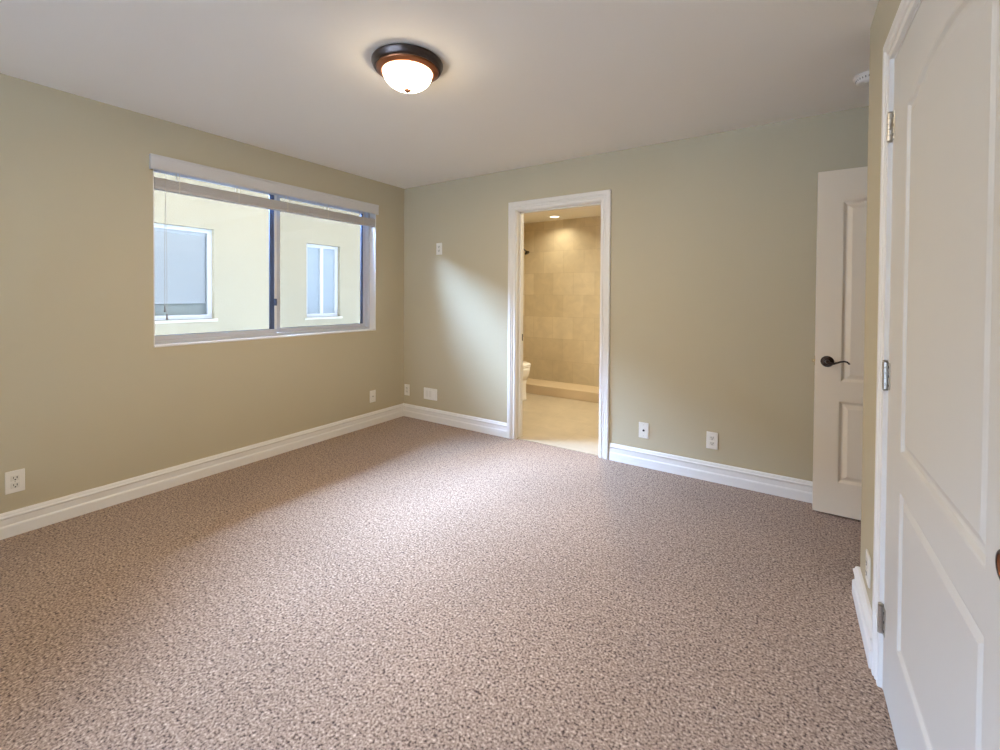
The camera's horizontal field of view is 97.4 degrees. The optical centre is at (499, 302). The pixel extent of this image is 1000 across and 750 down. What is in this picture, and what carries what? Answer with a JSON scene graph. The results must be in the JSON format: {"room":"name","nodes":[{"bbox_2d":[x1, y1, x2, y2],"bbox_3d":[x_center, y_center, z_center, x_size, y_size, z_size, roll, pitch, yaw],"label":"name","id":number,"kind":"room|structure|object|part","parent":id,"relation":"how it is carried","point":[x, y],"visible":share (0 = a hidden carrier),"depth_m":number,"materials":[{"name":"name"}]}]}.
{"room":"empty bedroom","nodes":[
{"label":"empty bedroom","id":0,"kind":"room"},
{"bbox_2d":[0,73,524,513],"bbox_3d":[-1.882,0.006,3.612,0.200,2.440,8.000,1,1,33],"label":"wall","id":1,"kind":"structure","parent":0,"point":[88,400],"depth_m":2.71,"materials":[{"name":"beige paint"}]},
{"bbox_2d":[5,468,24,494],"bbox_3d":[-2.594,0.955,2.350,0.009,0.118,0.073,1,1,33],"label":"wall outlet","id":2,"kind":"object","parent":1,"relation":"attached to","point":[14,480],"visible":1,"depth_m":2.35,"materials":[{"name":"white plastic"}]},
{"bbox_2d":[11,474,19,481],"bbox_3d":[-2.592,0.935,2.348,0.003,0.029,0.033,1,1,33],"label":"receptacle","id":3,"kind":"object","parent":2,"relation":"attached to","point":[14,477],"depth_m":2.35,"materials":[{"name":"grey plastic"}]},
{"bbox_2d":[11,481,19,488],"bbox_3d":[-2.592,0.974,2.349,0.003,0.029,0.033,1,1,33],"label":"receptacle","id":4,"kind":"object","parent":2,"relation":"attached to","point":[14,484],"depth_m":2.35,"materials":[{"name":"grey plastic"}]},
{"bbox_2d":[0,403,403,539],"bbox_3d":[-2.507,1.173,2.481,0.018,0.132,5.400,1,1,33],"label":"baseboard","id":5,"kind":"structure","parent":1,"relation":"attached to","point":[29,518],"depth_m":2.92,"materials":[{"name":"white paint"}]},
{"bbox_2d":[153,169,375,347],"bbox_3d":[-1.824,-0.339,3.645,0.161,1.241,1.899,1,1,33],"label":"window","id":6,"kind":"structure","parent":1,"relation":"in","point":[367,234],"depth_m":3.68,"materials":[{"name":"white paint"}]},
{"bbox_3d":[-2.107,-0.333,3.268,0.026,1.167,0.899,1,1,33],"label":"sash","id":7,"kind":"part","parent":6,"relation":"part of","materials":[{"name":"grey plastic"}]},
{"bbox_2d":[149,153,378,319],"bbox_3d":[-1.760,-0.430,3.627,0.087,1.075,1.877,1,1,33],"label":"window blind","id":8,"kind":"object","parent":6,"relation":"attached to","point":[158,162],"visible":0.95,"depth_m":3.35,"materials":[{"name":"grey"}]},
{"bbox_3d":[-2.211,-0.448,2.900,0.005,0.935,0.011,1,1,35],"label":"pull cord","id":9,"kind":"part","parent":8,"relation":"part of","materials":[{"name":"white fabric"}]},
{"bbox_3d":[-2.208,-0.420,2.905,0.005,0.990,0.008,1,1,33],"label":"pull cord","id":10,"kind":"part","parent":8,"relation":"part of","materials":[{"name":"white fabric"}]},
{"bbox_3d":[-1.768,-0.763,3.635,0.052,0.018,1.829,1,1,33],"label":"rail","id":11,"kind":"part","parent":8,"relation":"part of","materials":[{"name":"grey"}]},
{"bbox_3d":[-1.785,0.275,3.657,0.091,0.012,1.847,1,1,33],"label":"sill","id":12,"kind":"part","parent":6,"relation":"part of","materials":[{"name":"white paint"}]},
{"bbox_3d":[-1.629,-0.341,4.058,0.028,1.167,0.934,1,1,33],"label":"sash","id":13,"kind":"part","parent":6,"relation":"part of","materials":[{"name":"grey plastic"}]},
{"bbox_2d":[370,390,375,402],"bbox_3d":[-1.266,0.931,4.381,0.018,0.118,0.073,1,1,33],"label":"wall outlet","id":14,"kind":"object","parent":1,"relation":"attached to","point":[373,392],"visible":1,"depth_m":4.38,"materials":[{"name":"white plastic"}]},
{"bbox_2d":[0,0,878,222],"bbox_3d":[0.597,-1.234,1.983,6.100,0.120,8.240,1,1,33],"label":"ceiling","id":15,"kind":"structure","parent":0,"point":[521,83],"depth_m":2.22,"materials":[{"name":"paint"}]},
{"bbox_2d":[371,43,442,92],"bbox_3d":[-0.455,-1.109,2.161,0.344,0.148,0.344,1,1,33],"label":"ceiling light","id":16,"kind":"object","parent":15,"relation":"attached to","point":[403,64],"visible":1,"depth_m":2.11,"materials":[{"name":"white glass"}]},
{"bbox_2d":[548,215,560,217],"bbox_3d":[0.780,-1.233,6.280,0.184,0.007,0.184,1,1,33],"label":"recessed light","id":17,"kind":"object","parent":15,"relation":"in","point":[552,216],"visible":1,"depth_m":6.25,"materials":[{"name":"white plastic"}]},
{"bbox_2d":[853,70,868,86],"bbox_3d":[1.903,-1.150,2.255,0.140,0.042,0.140,1,1,33],"label":"smoke detector","id":18,"kind":"object","parent":15,"relation":"attached to","point":[862,79],"visible":0.49,"depth_m":2.25,"materials":[{"name":"white plastic"}]},
{"bbox_2d":[0,393,897,749],"bbox_3d":[0.549,1.316,1.970,6.100,0.100,8.120,1,1,33],"label":"floor","id":19,"kind":"structure","parent":0,"point":[401,583],"depth_m":1.81,"materials":[{"name":"carpet"}]},
{"bbox_2d":[523,361,530,400],"bbox_3d":[0.040,0.830,5.663,0.778,0.755,0.460,1,1,33],"label":"toilet","id":20,"kind":"object","parent":19,"relation":"on","point":[526,365],"visible":0.22,"depth_m":5.46,"materials":[{"name":"white ceramic"}]},
{"bbox_3d":[0.138,0.876,5.600,0.528,0.157,0.368,1,1,33],"label":"bowl","id":21,"kind":"part","parent":20,"relation":"part of","materials":[{"name":"white ceramic"}]},
{"bbox_3d":[0.159,0.764,5.585,0.496,0.027,0.382,1,1,33],"label":"lid","id":22,"kind":"part","parent":20,"relation":"part of","materials":[{"name":"white ceramic"}]},
{"bbox_2d":[526,378,598,402],"bbox_3d":[1.217,1.155,5.556,2.900,0.122,0.380,1,1,33],"label":"shower curb","id":23,"kind":"object","parent":19,"relation":"on","point":[587,393],"visible":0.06,"depth_m":5.67,"materials":[{"name":"tile"}]},
{"bbox_2d":[524,216,600,386],"bbox_3d":[1.633,-0.010,6.167,3.100,2.440,0.120,1,1,33],"label":"wall","id":24,"kind":"structure","parent":0,"point":[562,301],"depth_m":6.54,"materials":[{"name":"tile"}]},
{"bbox_2d":[404,106,868,481],"bbox_3d":[0.830,0.023,3.588,4.770,2.440,0.120,1,1,33],"label":"wall","id":25,"kind":"structure","parent":0,"point":[714,236],"depth_m":3.20,"materials":[{"name":"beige paint"}]},
{"bbox_2d":[404,384,409,395],"bbox_3d":[-0.999,0.931,4.712,0.073,0.118,0.010,1,1,33],"label":"wall outlet","id":26,"kind":"object","parent":25,"relation":"attached to","point":[406,386],"visible":1,"depth_m":4.71,"materials":[{"name":"white plastic"}]},
{"bbox_2d":[424,387,436,400],"bbox_3d":[-0.719,0.939,4.530,0.180,0.118,0.008,1,1,33],"label":"wall plate","id":27,"kind":"object","parent":25,"relation":"attached to","point":[429,393],"visible":1,"depth_m":4.52,"materials":[{"name":"white plastic"}]},
{"bbox_2d":[436,243,441,254],"bbox_3d":[-0.617,-0.548,4.447,0.073,0.118,0.009,1,1,33],"label":"wall outlet","id":28,"kind":"object","parent":25,"relation":"attached to","point":[438,245],"visible":1,"depth_m":4.44,"materials":[{"name":"white plastic"}]},
{"bbox_2d":[404,403,506,437],"bbox_3d":[-0.486,1.157,4.375,1.337,0.132,0.018,1,1,33],"label":"baseboard","id":29,"kind":"structure","parent":25,"relation":"attached to","point":[477,424],"depth_m":4.33,"materials":[{"name":"white paint"}]},
{"bbox_2d":[507,189,610,459],"bbox_3d":[0.503,0.167,3.791,0.950,2.142,0.139,1,1,33],"label":"door frame","id":30,"kind":"structure","parent":25,"relation":"attached to","point":[516,210],"depth_m":3.86,"materials":[{"name":"white paint"}]},
{"bbox_2d":[639,422,648,438],"bbox_3d":[1.093,0.971,3.345,0.073,0.118,0.018,1,1,33],"label":"cable plate","id":31,"kind":"object","parent":25,"relation":"attached to","point":[643,427],"visible":1,"depth_m":3.34,"materials":[{"name":"white plastic"}]},
{"bbox_2d":[609,443,812,502],"bbox_3d":[1.777,1.193,2.901,2.160,0.132,0.018,1,1,33],"label":"baseboard","id":32,"kind":"structure","parent":25,"relation":"attached to","point":[763,482],"depth_m":3.06,"materials":[{"name":"white paint"}]},
{"bbox_2d":[706,431,717,449],"bbox_3d":[1.492,0.968,3.089,0.073,0.118,0.009,1,1,33],"label":"wall outlet","id":33,"kind":"object","parent":25,"relation":"attached to","point":[712,438],"visible":1,"depth_m":3.09,"materials":[{"name":"white plastic"}]},
{"bbox_2d":[860,0,900,608],"bbox_3d":[0.405,0.074,-0.007,0.120,2.440,4.432,1,1,33],"label":"wall","id":34,"kind":"structure","parent":0,"point":[886,10],"depth_m":1.73,"materials":[{"name":"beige paint"}]},
{"bbox_2d":[852,566,871,668],"bbox_3d":[1.681,1.214,1.563,0.624,0.128,0.476,1,1,33],"label":"baseboard","id":35,"kind":"structure","parent":34,"relation":"attached to","point":[860,596],"depth_m":1.70,"materials":[{"name":"white paint"}]},
{"bbox_2d":[865,549,870,587],"bbox_3d":[1.428,1.030,1.706,0.009,0.118,0.073,1,1,33],"label":"wall outlet","id":36,"kind":"object","parent":34,"relation":"attached to","point":[868,558],"visible":1,"depth_m":1.68,"materials":[{"name":"white plastic"}]},
{"bbox_2d":[871,0,921,688],"bbox_3d":[1.033,0.208,0.979,0.139,2.151,1.195,1,1,33],"label":"door frame","id":37,"kind":"structure","parent":34,"relation":"attached to","point":[907,10],"depth_m":1.46,"materials":[{"name":"white paint"}]},
{"bbox_2d":[877,0,999,749],"bbox_3d":[1.006,0.248,1.013,0.051,2.054,1.045,1,1,33],"label":"door","id":38,"kind":"structure","parent":34,"relation":"in","point":[938,619],"depth_m":0.94,"materials":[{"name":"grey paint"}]},
{"bbox_3d":[0.999,0.788,1.001,0.035,0.474,0.656,1,1,33],"label":"panel","id":39,"kind":"part","parent":38,"relation":"part of","materials":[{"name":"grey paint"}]},
{"bbox_3d":[1.004,-0.086,0.988,0.035,1.054,0.656,1,1,33],"label":"panel","id":40,"kind":"part","parent":38,"relation":"part of","materials":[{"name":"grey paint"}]},
{"bbox_2d":[997,554,999,574],"bbox_3d":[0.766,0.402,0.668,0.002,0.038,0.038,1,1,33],"label":"door knob","id":41,"kind":"object","parent":38,"relation":"on","point":[998,555],"depth_m":0.68,"materials":[{"name":"orange metal"}]},
{"bbox_3d":[2.480,0.059,1.863,0.120,2.440,0.968,1,1,33],"label":"wall","id":42,"kind":"structure","parent":0,"visible":0},
{"bbox_2d":[812,166,867,519],"bbox_3d":[2.225,0.240,2.416,0.824,2.034,0.094,1,1,33],"label":"door","id":43,"kind":"structure","parent":42,"relation":"in","point":[842,194],"depth_m":2.58,"materials":[{"name":"beige paint"}]},
{"bbox_3d":[1.966,0.347,2.559,0.115,0.030,0.050,1,1,33],"label":"lever handle","id":44,"kind":"part","parent":43,"relation":"part of","materials":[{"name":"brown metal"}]},
{"bbox_3d":[2.244,0.823,2.445,0.578,0.485,0.035,1,1,33],"label":"panel","id":45,"kind":"part","parent":43,"relation":"part of","materials":[{"name":"beige paint"}]},
{"bbox_3d":[2.252,-0.082,2.430,0.572,1.098,0.035,1,1,33],"label":"panel","id":46,"kind":"part","parent":43,"relation":"part of","materials":[{"name":"beige paint"}]},
{"label":"outside","id":47,"kind":"structure","parent":0,"visible":0},
{"bbox_3d":[-3.773,1.620,0.565,28.000,0.120,34.000,1,1,33],"label":"ground","id":48,"kind":"structure","parent":47,"visible":0},
{"bbox_2d":[154,172,359,334],"bbox_3d":[-4.510,-0.621,6.690,4.620,4.170,10.300,1,1,33],"label":"neighboring house","id":49,"kind":"structure","parent":48,"relation":"on","point":[217,267],"depth_m":5.07,"materials":[{"name":"beige paint"}]},
{"bbox_2d":[154,228,205,301],"bbox_3d":[-3.557,-0.382,4.330,0.028,0.746,1.171,1,1,33],"label":"mini blind","id":50,"kind":"object","parent":49,"relation":"hanging from","point":[185,269],"depth_m":4.62,"materials":[{"name":"white fabric"}]},
{"bbox_3d":[-3.559,-0.001,4.335,0.028,0.022,1.171,1,1,33],"label":"blind rail","id":51,"kind":"part","parent":49,"relation":"part of","materials":[{"name":"white plastic"}]},
{"bbox_3d":[-3.582,-0.312,4.343,0.004,0.975,1.275,1,1,33],"label":"shade panel","id":52,"kind":"part","parent":49,"relation":"part of","materials":[{"name":"grey fabric"}]},
{"bbox_3d":[-2.452,-0.300,5.994,0.006,0.885,0.425,1,1,33],"label":"pane","id":53,"kind":"part","parent":49,"relation":"part of","materials":[{"name":"clear glass"}]}
]}

